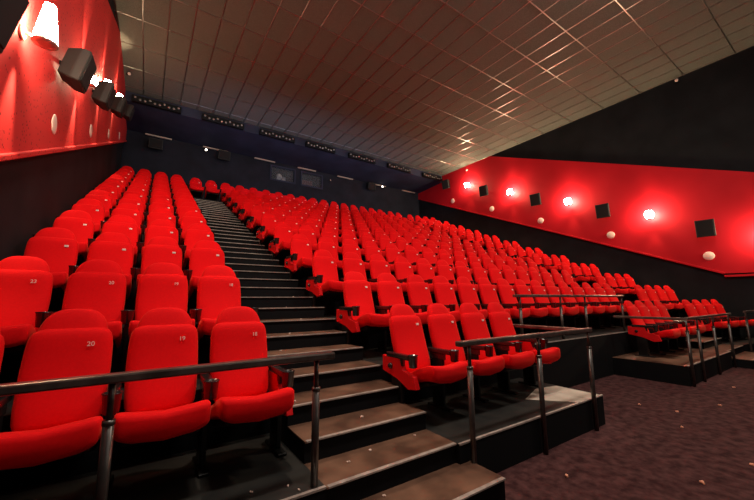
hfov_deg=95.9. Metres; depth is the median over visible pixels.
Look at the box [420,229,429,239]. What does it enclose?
seat
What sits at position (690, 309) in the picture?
seat
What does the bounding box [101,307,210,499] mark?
seat
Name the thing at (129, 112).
wall speaker
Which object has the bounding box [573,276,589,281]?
seat cushion
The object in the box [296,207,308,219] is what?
seat
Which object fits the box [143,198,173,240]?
seat
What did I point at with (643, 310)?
seat
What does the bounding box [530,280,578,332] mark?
seat
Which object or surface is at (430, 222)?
seat
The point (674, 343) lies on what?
seat
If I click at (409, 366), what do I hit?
seat
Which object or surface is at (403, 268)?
seat
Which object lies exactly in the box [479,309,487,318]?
seat cushion
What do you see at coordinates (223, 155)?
wall speaker
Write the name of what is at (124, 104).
grille
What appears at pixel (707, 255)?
disc
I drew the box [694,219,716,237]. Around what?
wall speaker
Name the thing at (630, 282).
seat
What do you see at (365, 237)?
seat
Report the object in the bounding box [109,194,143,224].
seat
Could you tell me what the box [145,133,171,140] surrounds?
lamp
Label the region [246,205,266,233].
seat
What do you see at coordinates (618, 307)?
seat cushion
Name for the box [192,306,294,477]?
seat
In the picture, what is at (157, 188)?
seat
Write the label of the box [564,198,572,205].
wall sconce
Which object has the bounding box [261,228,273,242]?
seat cushion
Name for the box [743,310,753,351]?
handrail
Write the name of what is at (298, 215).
seat
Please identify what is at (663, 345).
seat
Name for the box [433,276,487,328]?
seat
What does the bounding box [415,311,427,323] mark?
seat cushion
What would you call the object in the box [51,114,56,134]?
disc
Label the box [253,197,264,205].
seat
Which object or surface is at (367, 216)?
seat
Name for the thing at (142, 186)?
seat
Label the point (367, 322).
seat cushion
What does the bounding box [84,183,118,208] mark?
seat
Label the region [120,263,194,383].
seat
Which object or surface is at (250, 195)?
seat
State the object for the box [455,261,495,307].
seat
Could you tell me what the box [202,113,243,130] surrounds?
light bar
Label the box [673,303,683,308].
seat cushion
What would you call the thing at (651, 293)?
seat
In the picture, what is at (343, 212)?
seat
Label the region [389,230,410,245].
seat
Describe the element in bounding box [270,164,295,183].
window
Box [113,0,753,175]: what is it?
ceiling
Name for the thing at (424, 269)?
seat
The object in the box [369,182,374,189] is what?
grille
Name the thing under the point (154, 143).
grille
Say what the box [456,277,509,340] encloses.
seat
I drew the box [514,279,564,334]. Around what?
seat
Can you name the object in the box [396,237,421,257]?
seat
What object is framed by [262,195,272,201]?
seat
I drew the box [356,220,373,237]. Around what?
seat
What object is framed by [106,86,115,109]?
grille
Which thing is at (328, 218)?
seat
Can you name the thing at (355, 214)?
seat
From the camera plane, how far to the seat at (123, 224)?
5.05 m
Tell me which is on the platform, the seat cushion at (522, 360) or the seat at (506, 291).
the seat at (506, 291)
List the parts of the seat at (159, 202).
backrest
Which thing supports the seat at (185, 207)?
on the platform
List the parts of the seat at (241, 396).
armrest, backrest, armrest, panel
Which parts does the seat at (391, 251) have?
backrest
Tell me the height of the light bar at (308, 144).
0.240 m
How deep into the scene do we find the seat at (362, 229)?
10.00 m
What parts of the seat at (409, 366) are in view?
armrest, panel, backrest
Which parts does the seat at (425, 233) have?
backrest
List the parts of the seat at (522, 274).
backrest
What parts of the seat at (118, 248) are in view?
backrest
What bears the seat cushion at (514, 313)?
on the seat at (488, 294)
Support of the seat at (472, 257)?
on the platform
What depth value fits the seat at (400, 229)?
12.20 m
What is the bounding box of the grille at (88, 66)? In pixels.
[81,55,96,91]
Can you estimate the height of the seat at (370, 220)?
1.100 m
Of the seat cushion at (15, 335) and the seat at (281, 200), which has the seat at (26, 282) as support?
the seat cushion at (15, 335)
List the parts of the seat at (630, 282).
backrest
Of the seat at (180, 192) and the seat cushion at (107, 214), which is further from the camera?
the seat at (180, 192)
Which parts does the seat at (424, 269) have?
backrest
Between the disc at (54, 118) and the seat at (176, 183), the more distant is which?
the seat at (176, 183)
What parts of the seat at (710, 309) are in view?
backrest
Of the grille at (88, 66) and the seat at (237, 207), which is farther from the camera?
the seat at (237, 207)
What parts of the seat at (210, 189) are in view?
backrest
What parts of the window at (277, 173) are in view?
pane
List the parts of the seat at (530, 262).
backrest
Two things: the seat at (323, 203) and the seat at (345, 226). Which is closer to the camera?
the seat at (345, 226)
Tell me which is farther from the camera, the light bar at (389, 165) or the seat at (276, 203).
the light bar at (389, 165)
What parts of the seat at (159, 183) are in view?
backrest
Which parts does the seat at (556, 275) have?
backrest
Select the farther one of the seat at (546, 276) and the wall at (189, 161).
the wall at (189, 161)
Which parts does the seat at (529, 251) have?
backrest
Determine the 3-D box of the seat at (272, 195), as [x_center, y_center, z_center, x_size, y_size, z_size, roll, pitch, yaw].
[-4.184,-1.878,13.862,0.586,1.100,0.829,5,-10,-34]
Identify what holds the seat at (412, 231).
on the platform
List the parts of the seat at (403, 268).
backrest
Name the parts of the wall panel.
edge trim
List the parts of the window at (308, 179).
pane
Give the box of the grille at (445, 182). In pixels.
[442,180,447,188]
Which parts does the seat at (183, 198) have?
backrest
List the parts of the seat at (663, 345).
backrest, armrest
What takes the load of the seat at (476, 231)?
on the platform
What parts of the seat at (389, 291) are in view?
armrest, backrest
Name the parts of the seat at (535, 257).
backrest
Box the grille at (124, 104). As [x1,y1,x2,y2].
[121,100,127,116]
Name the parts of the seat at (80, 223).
backrest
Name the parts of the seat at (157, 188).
backrest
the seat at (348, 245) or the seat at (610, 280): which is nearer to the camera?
the seat at (348, 245)
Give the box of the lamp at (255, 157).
[254,157,274,162]
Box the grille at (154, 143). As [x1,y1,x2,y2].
[149,138,161,148]
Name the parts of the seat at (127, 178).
backrest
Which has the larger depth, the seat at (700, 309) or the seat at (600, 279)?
the seat at (600, 279)
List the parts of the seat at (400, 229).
backrest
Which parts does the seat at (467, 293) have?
backrest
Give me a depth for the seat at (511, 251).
13.87 m
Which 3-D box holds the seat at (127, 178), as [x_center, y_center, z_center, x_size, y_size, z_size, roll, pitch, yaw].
[-7.739,-1.946,10.142,0.568,1.100,0.828,5,-10,-34]
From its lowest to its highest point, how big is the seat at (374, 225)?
1.100 m
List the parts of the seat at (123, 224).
backrest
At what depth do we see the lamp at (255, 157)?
16.77 m
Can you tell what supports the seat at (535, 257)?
on the platform
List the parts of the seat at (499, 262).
backrest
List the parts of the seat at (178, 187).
backrest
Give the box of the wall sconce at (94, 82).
[89,76,97,86]
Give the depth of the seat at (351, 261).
5.92 m
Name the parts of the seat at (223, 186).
backrest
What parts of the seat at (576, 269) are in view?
backrest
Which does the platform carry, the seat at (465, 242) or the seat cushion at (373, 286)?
the seat at (465, 242)
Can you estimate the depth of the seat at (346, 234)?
8.46 m
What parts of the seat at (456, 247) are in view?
backrest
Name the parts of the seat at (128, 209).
backrest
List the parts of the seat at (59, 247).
backrest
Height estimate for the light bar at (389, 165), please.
0.240 m
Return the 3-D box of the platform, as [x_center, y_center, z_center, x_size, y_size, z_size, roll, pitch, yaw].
[0.395,0.532,11.291,15.700,5.357,14.672,5,-10,-34]
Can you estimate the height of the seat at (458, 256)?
1.100 m
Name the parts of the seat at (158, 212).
backrest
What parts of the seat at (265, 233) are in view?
panel, backrest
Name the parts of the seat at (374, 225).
backrest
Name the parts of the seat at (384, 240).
backrest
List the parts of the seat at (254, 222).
panel, backrest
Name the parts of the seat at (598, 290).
backrest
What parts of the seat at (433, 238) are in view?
backrest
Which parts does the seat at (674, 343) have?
backrest, armrest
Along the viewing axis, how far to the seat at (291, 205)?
12.28 m
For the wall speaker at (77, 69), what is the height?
0.458 m
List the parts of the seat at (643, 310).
backrest, armrest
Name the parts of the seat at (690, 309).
backrest, panel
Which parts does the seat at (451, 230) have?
backrest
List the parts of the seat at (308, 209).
backrest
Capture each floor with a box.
[497,367,753,499]
[612,317,753,368]
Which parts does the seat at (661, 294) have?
backrest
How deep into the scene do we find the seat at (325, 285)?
5.40 m
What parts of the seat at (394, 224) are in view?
backrest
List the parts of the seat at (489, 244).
backrest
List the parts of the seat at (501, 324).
armrest, backrest, armrest, panel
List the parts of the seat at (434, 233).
backrest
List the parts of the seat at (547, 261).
backrest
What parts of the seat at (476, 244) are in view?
backrest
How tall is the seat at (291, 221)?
1.100 m
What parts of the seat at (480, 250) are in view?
backrest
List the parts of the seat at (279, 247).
panel, backrest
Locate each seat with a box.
[0,256,52,362]
[0,309,112,471]
[0,331,4,368]
[23,227,78,303]
[32,210,93,265]
[35,260,126,353]
[56,198,104,238]
[68,232,133,302]
[72,190,112,220]
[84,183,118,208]
[88,215,138,267]
[93,178,122,199]
[100,174,126,191]
[100,203,141,241]
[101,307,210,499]
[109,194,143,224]
[110,168,131,181]
[114,166,133,178]
[114,171,129,186]
[116,187,145,211]
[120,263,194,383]
[121,182,147,202]
[125,178,148,202]
[128,174,149,189]
[130,236,186,319]
[131,171,150,184]
[133,169,151,180]
[136,219,177,267]
[140,207,175,241]
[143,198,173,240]
[145,191,171,224]
[147,186,170,203]
[148,181,169,195]
[149,178,168,189]
[150,174,167,185]
[151,172,168,182]
[168,174,186,184]
[169,177,188,188]
[170,181,190,198]
[171,184,193,206]
[172,189,197,215]
[174,195,201,226]
[175,202,207,237]
[176,211,214,244]
[179,223,223,269]
[183,240,237,302]
[187,178,203,197]
[188,265,258,347]
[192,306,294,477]
[202,180,219,200]
[218,183,229,200]
[221,186,234,205]
[226,190,240,210]
[232,194,247,217]
[235,185,243,190]
[238,199,255,224]
[240,189,249,194]
[246,192,256,199]
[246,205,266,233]
[249,188,256,192]
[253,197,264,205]
[255,191,263,197]
[256,213,277,245]
[262,190,270,194]
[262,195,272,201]
[262,202,274,212]
[269,193,277,199]
[269,222,292,259]
[270,199,281,207]
[272,208,285,221]
[277,197,286,204]
[279,205,291,215]
[282,195,290,201]
[283,216,299,234]
[285,234,312,279]
[286,202,296,210]
[287,194,295,199]
[290,211,304,225]
[291,200,300,207]
[295,198,303,204]
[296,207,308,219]
[298,225,316,254]
[301,204,311,214]
[304,202,313,210]
[304,218,320,242]
[306,250,343,306]
[307,200,315,209]
[309,213,322,234]
[312,209,323,226]
[315,206,325,221]
[317,204,326,216]
[317,237,342,277]
[319,202,327,212]
[321,228,342,259]
[323,221,341,246]
[325,216,341,236]
[327,212,340,229]
[328,208,340,223]
[329,206,340,218]
[336,271,389,344]
[339,239,369,277]
[339,252,377,305]
[341,208,352,220]
[341,210,354,225]
[341,214,356,231]
[341,218,358,238]
[341,223,361,248]
[341,230,364,260]
[353,212,367,225]
[354,216,370,230]
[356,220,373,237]
[358,226,379,247]
[361,232,385,261]
[364,241,394,278]
[365,214,379,225]
[367,218,383,230]
[367,254,407,313]
[370,222,388,236]
[374,228,395,244]
[374,273,427,352]
[376,216,383,224]
[379,235,404,256]
[380,220,387,228]
[383,304,467,403]
[384,224,393,234]
[385,244,416,277]
[387,218,393,224]
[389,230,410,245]
[391,221,399,230]
[394,256,433,300]
[396,213,409,220]
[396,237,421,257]
[397,219,403,225]
[397,226,406,236]
[402,223,410,231]
[403,231,425,247]
[404,246,436,274]
[407,215,416,224]
[407,221,414,227]
[407,274,459,330]
[409,228,417,238]
[411,238,438,259]
[413,225,420,232]
[415,216,427,224]
[416,233,439,249]
[416,258,456,300]
[419,218,432,229]
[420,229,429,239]
[422,247,455,275]
[423,226,431,234]
[426,240,453,261]
[427,303,504,411]
[428,219,441,230]
[429,235,453,252]
[431,231,452,246]
[433,223,448,233]
[433,228,451,241]
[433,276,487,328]
[436,260,477,299]
[438,249,472,280]
[440,242,468,267]
[441,237,465,256]
[442,224,456,235]
[442,232,463,248]
[449,227,464,241]
[452,234,473,249]
[452,238,476,257]
[453,243,480,268]
[454,251,487,281]
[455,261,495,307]
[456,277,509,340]
[457,228,465,243]
[459,303,534,402]
[463,239,487,256]
[465,245,483,267]
[466,229,475,240]
[466,233,483,248]
[468,252,490,282]
[472,262,511,307]
[473,241,488,255]
[474,230,484,242]
[475,234,486,249]
[477,246,494,264]
[478,278,529,336]
[481,254,503,278]
[484,234,495,248]
[485,239,505,254]
[487,248,506,264]
[487,264,516,300]
[487,302,559,394]
[492,235,504,248]
[494,240,508,255]
[494,255,517,278]
[497,278,547,323]
[498,249,517,265]
[502,265,532,299]
[503,240,517,255]
[505,256,530,280]
[507,245,529,261]
[512,241,527,256]
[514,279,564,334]
[516,246,532,265]
[516,257,542,280]
[516,266,547,298]
[526,247,543,263]
[527,258,553,283]
[528,267,560,302]
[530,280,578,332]
[532,253,557,272]
[535,248,552,263]
[540,268,572,302]
[542,254,561,272]
[545,281,592,330]
[551,255,572,274]
[551,269,584,298]
[558,281,604,327]
[560,255,581,270]
[561,262,589,284]
[561,270,593,288]
[571,263,595,285]
[571,282,616,329]
[580,263,605,286]
[582,282,626,328]
[590,264,615,279]
[593,283,635,327]
[594,273,627,294]
[603,283,644,325]
[604,273,635,298]
[614,273,644,300]
[624,274,654,303]
[624,300,680,357]
[634,285,673,310]
[635,300,689,354]
[644,285,683,311]
[645,300,696,352]
[654,285,692,314]
[654,300,705,349]
[663,285,701,320]
[682,300,727,336]
[692,299,738,336]
[701,299,745,340]
[711,299,753,339]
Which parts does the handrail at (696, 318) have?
post, post, post, post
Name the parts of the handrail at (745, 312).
post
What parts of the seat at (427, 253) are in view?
backrest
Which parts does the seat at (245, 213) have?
backrest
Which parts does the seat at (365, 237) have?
backrest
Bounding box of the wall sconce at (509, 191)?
[507,189,513,195]
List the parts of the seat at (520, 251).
backrest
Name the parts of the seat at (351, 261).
backrest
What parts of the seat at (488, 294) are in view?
armrest, backrest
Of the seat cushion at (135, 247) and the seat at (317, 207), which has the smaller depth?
the seat cushion at (135, 247)
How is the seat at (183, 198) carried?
on the platform
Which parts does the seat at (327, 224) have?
backrest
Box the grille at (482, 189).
[479,186,486,195]
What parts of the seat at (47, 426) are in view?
armrest, backrest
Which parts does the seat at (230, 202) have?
backrest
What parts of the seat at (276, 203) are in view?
backrest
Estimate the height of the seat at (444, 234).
1.100 m
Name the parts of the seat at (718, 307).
backrest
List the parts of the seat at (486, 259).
backrest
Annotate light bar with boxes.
[131,94,181,114]
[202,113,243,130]
[259,128,294,143]
[305,141,335,153]
[348,152,375,163]
[387,163,410,173]
[422,172,442,181]
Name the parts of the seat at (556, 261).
backrest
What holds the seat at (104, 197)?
on the platform
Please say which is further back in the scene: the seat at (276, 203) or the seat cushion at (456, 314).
the seat at (276, 203)
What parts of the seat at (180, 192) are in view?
backrest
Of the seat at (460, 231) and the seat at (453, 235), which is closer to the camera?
the seat at (453, 235)
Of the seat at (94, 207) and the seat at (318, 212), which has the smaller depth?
the seat at (94, 207)
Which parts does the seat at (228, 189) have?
backrest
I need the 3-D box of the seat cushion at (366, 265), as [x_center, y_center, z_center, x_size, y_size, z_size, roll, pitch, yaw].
[-0.335,0.395,6.867,0.480,0.275,0.601,5,-10,-34]
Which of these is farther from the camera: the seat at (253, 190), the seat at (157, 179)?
the seat at (253, 190)
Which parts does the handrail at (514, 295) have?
post, post, post, post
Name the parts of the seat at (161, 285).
backrest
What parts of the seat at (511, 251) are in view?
backrest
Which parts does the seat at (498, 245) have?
backrest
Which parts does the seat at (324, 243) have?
backrest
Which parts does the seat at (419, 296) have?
armrest, backrest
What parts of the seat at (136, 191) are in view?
backrest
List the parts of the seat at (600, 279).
backrest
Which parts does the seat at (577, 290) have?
backrest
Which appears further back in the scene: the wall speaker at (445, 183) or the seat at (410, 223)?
the wall speaker at (445, 183)
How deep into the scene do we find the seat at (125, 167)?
12.37 m
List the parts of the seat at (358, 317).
armrest, panel, backrest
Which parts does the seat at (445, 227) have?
backrest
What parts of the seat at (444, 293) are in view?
backrest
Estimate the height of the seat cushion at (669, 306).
0.275 m
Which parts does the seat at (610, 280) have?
backrest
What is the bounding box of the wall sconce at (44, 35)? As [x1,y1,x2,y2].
[18,2,58,50]
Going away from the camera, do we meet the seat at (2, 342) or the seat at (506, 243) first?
the seat at (2, 342)
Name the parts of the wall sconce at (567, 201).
lamp shade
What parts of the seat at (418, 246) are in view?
backrest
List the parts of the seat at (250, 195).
backrest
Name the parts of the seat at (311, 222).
backrest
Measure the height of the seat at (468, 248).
1.100 m
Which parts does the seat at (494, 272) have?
backrest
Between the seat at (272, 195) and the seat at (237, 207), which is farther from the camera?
the seat at (272, 195)
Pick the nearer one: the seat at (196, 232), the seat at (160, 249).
the seat at (160, 249)
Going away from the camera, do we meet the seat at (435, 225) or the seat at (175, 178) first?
the seat at (175, 178)
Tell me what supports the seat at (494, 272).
on the platform
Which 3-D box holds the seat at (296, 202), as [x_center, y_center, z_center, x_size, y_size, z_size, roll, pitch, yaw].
[-3.118,-1.524,13.228,0.586,1.100,0.829,5,-10,-34]
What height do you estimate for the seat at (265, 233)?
1.100 m
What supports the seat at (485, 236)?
on the platform
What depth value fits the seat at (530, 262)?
10.92 m
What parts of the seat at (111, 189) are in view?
backrest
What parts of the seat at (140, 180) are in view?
backrest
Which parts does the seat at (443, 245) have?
backrest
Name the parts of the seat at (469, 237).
backrest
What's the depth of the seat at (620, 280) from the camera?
11.51 m
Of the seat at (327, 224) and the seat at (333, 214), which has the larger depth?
the seat at (333, 214)
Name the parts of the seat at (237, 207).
backrest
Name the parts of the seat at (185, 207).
backrest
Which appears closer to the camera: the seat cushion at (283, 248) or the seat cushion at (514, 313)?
the seat cushion at (514, 313)
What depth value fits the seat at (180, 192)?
9.34 m
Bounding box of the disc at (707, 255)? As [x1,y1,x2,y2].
[703,252,714,259]
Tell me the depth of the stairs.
2.95 m
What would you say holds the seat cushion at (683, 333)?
on the seat at (643, 310)
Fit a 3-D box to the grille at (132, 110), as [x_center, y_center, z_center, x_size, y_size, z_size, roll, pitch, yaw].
[-8.335,-4.637,11.575,0.094,0.382,0.300,5,-10,-31]
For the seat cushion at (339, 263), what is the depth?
6.28 m
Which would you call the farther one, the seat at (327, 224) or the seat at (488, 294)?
the seat at (327, 224)
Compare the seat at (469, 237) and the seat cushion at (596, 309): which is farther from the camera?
the seat at (469, 237)
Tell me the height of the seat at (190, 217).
1.100 m
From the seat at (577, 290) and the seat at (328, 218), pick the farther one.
the seat at (328, 218)
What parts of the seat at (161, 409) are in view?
armrest, backrest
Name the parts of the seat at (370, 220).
backrest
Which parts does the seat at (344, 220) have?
backrest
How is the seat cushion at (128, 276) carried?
on the seat at (118, 248)
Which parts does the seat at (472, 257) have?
backrest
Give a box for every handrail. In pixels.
[0,351,334,499]
[455,324,598,463]
[513,294,625,338]
[613,313,736,386]
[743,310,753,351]
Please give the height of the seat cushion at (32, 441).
0.275 m
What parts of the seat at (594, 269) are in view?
backrest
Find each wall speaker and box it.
[0,0,29,53]
[58,48,96,93]
[91,81,115,110]
[110,96,127,117]
[123,104,134,120]
[148,137,162,150]
[218,150,230,160]
[367,182,375,190]
[441,179,449,189]
[479,185,488,196]
[529,193,541,205]
[595,203,610,218]
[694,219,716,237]
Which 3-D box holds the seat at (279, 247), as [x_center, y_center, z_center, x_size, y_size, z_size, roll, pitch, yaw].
[-1.966,-0.134,7.267,0.586,1.100,0.829,5,-10,-34]
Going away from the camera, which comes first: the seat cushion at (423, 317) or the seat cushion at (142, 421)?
the seat cushion at (142, 421)
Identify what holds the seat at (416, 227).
on the platform
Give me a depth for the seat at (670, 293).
10.78 m
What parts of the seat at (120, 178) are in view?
backrest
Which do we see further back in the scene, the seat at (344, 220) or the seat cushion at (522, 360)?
the seat at (344, 220)
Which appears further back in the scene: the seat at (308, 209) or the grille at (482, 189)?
the grille at (482, 189)
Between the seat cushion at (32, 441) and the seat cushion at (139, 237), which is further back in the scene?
the seat cushion at (139, 237)
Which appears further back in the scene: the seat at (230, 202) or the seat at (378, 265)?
the seat at (230, 202)
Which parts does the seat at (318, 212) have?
backrest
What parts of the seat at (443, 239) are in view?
backrest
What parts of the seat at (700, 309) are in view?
backrest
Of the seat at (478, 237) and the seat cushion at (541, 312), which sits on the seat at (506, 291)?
the seat cushion at (541, 312)
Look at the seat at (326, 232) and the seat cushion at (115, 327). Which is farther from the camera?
the seat at (326, 232)
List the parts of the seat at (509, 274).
backrest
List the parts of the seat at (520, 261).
backrest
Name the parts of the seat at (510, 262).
backrest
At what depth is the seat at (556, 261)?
13.44 m
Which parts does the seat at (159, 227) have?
backrest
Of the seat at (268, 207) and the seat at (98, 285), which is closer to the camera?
the seat at (98, 285)
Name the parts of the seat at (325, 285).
armrest, panel, backrest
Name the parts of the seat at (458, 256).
backrest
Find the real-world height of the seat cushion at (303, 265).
0.275 m
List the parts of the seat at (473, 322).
armrest, backrest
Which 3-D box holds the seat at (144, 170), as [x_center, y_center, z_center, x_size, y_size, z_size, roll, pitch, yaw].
[-8.507,-2.530,12.322,0.568,1.100,0.828,5,-10,-34]
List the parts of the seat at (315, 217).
backrest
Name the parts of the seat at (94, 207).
backrest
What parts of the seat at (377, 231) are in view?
backrest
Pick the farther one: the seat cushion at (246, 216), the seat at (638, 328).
the seat cushion at (246, 216)
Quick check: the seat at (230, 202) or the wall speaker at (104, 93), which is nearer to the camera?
the wall speaker at (104, 93)
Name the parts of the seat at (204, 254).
backrest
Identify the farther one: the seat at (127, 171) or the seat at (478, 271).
the seat at (127, 171)
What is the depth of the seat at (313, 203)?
15.11 m
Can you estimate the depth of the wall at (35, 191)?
4.51 m
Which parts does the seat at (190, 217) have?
backrest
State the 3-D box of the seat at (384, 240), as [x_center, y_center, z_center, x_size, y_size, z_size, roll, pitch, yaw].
[0.356,0.078,8.818,0.586,1.100,0.829,5,-10,-34]
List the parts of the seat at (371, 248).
backrest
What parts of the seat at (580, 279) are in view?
backrest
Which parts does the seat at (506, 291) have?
backrest, armrest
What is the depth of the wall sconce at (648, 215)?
11.63 m
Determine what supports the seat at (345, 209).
on the platform
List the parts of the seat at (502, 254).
backrest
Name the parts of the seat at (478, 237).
backrest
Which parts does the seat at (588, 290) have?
backrest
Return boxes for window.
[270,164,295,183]
[300,171,322,189]
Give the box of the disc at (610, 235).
[607,232,614,238]
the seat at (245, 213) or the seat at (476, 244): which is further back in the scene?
the seat at (476, 244)
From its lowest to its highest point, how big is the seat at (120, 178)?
1.100 m
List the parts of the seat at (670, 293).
backrest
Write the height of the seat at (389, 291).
1.100 m
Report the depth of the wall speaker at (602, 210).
12.75 m
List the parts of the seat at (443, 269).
backrest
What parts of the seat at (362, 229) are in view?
backrest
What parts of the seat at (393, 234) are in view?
backrest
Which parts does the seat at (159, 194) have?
backrest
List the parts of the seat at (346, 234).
backrest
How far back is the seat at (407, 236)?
10.94 m
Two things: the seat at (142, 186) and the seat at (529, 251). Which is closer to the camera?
the seat at (142, 186)
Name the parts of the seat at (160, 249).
backrest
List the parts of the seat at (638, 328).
backrest, armrest, panel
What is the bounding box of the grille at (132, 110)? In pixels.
[130,107,134,120]
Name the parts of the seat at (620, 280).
backrest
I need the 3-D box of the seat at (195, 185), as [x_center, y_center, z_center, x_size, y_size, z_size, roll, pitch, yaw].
[-7.107,-2.403,13.256,0.586,1.100,0.829,5,-10,-34]
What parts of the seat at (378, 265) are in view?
armrest, backrest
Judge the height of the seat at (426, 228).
1.100 m
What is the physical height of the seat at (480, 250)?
1.100 m
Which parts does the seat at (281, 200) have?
backrest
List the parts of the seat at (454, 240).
backrest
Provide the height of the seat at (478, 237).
1.100 m
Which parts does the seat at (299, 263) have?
panel, backrest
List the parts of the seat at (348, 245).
backrest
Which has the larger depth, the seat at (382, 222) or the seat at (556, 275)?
the seat at (382, 222)
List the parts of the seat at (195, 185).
backrest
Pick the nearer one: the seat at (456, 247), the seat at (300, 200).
the seat at (456, 247)
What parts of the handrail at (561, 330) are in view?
post, post, post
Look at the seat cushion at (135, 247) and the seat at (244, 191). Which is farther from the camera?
the seat at (244, 191)
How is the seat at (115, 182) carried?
on the platform
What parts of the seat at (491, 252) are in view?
backrest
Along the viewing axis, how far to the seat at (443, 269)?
7.15 m
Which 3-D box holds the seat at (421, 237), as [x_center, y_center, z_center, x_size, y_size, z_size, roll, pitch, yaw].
[1.612,-0.064,11.002,0.586,1.100,0.829,5,-10,-34]
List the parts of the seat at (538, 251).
backrest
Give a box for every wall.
[0,0,122,260]
[120,130,418,220]
[419,46,753,337]
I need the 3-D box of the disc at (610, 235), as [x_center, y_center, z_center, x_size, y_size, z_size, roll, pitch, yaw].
[8.827,-0.565,12.843,0.043,0.267,0.270,5,-10,-34]
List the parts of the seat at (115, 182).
backrest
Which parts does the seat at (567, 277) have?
backrest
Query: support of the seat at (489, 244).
on the platform
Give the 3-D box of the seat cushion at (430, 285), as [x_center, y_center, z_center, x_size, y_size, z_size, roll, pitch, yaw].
[0.731,0.749,6.233,0.480,0.275,0.601,5,-10,-34]
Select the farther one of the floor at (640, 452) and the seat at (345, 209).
the seat at (345, 209)
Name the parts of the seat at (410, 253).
backrest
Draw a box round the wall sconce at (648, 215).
[644,211,653,219]
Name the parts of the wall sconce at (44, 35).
arm, lamp shade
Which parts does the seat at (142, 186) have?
backrest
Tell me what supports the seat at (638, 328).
on the platform
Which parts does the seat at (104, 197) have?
backrest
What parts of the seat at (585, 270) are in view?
backrest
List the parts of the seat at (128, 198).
backrest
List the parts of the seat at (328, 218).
backrest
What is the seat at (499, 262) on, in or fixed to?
on the platform
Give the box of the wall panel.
[0,0,126,161]
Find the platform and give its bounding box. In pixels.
[0,198,753,499]
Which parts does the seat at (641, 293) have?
backrest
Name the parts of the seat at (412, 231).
backrest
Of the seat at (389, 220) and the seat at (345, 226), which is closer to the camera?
the seat at (345, 226)
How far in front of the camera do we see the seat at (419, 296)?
5.24 m
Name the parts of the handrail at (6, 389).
post, post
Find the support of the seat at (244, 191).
on the platform
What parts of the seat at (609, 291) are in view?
backrest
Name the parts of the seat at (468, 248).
backrest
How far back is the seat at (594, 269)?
12.74 m
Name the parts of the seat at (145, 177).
backrest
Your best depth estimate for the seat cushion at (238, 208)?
10.72 m
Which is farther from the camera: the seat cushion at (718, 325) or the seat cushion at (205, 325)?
the seat cushion at (718, 325)
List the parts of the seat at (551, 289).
backrest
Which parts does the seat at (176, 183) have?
backrest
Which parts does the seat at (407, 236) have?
backrest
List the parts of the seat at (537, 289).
backrest, armrest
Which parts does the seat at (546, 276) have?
backrest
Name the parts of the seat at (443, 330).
armrest, backrest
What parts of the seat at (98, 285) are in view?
backrest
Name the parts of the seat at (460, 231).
backrest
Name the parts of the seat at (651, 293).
backrest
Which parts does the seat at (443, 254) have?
backrest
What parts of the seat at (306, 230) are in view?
backrest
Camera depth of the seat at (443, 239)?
11.91 m
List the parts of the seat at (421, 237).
backrest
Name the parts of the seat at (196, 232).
backrest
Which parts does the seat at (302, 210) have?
backrest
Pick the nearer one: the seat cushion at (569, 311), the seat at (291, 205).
the seat cushion at (569, 311)
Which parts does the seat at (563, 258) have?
backrest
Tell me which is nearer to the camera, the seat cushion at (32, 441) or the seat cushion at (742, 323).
the seat cushion at (32, 441)
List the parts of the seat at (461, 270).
backrest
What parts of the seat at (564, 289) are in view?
backrest, armrest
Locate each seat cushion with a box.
[0,324,35,347]
[0,416,102,469]
[51,272,68,292]
[78,242,87,261]
[94,224,100,236]
[104,210,109,220]
[107,321,121,347]
[113,400,210,443]
[123,274,131,298]
[129,319,194,338]
[133,246,137,267]
[138,227,140,241]
[180,232,184,244]
[183,250,190,269]
[188,276,200,298]
[189,185,203,196]
[197,318,216,341]
[205,188,219,197]
[210,387,293,423]
[236,204,241,214]
[243,211,250,222]
[251,219,260,231]
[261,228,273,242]
[275,241,289,256]
[292,257,311,274]
[311,244,316,251]
[316,280,342,297]
[336,260,342,269]
[337,246,341,253]
[350,313,389,331]
[364,262,369,270]
[369,282,376,291]
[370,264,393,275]
[376,283,406,296]
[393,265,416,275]
[403,283,433,296]
[410,361,467,383]
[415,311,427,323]
[427,310,459,323]
[432,284,456,293]
[466,356,504,375]
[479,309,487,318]
[500,351,534,368]
[509,308,529,318]
[529,307,547,317]
[531,347,559,363]
[544,266,557,270]
[546,307,564,316]
[563,306,578,315]
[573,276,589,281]
[578,306,592,314]
[592,306,604,313]
[604,305,616,312]
[614,289,627,293]
[615,305,626,312]
[627,289,635,293]
[652,329,680,337]
[662,303,673,309]
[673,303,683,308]
[676,327,689,335]
[688,326,696,334]
[698,325,705,332]
[706,321,727,328]
[730,321,738,327]
[737,320,745,326]
[748,319,753,325]
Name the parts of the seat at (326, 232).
backrest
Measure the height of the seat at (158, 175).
1.100 m
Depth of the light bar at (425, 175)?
20.05 m
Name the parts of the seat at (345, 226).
backrest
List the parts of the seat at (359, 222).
backrest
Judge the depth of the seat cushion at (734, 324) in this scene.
8.85 m
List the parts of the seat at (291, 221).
backrest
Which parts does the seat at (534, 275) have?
backrest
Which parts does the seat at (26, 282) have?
backrest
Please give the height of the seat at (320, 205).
1.100 m
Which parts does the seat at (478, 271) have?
backrest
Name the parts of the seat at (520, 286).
backrest, armrest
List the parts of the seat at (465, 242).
backrest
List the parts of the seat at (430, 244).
backrest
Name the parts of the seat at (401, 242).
backrest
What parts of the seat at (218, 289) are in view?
backrest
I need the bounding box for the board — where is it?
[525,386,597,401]
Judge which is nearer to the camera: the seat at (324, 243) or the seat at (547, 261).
the seat at (324, 243)
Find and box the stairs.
[194,199,505,499]
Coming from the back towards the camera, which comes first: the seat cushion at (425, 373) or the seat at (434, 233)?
the seat at (434, 233)

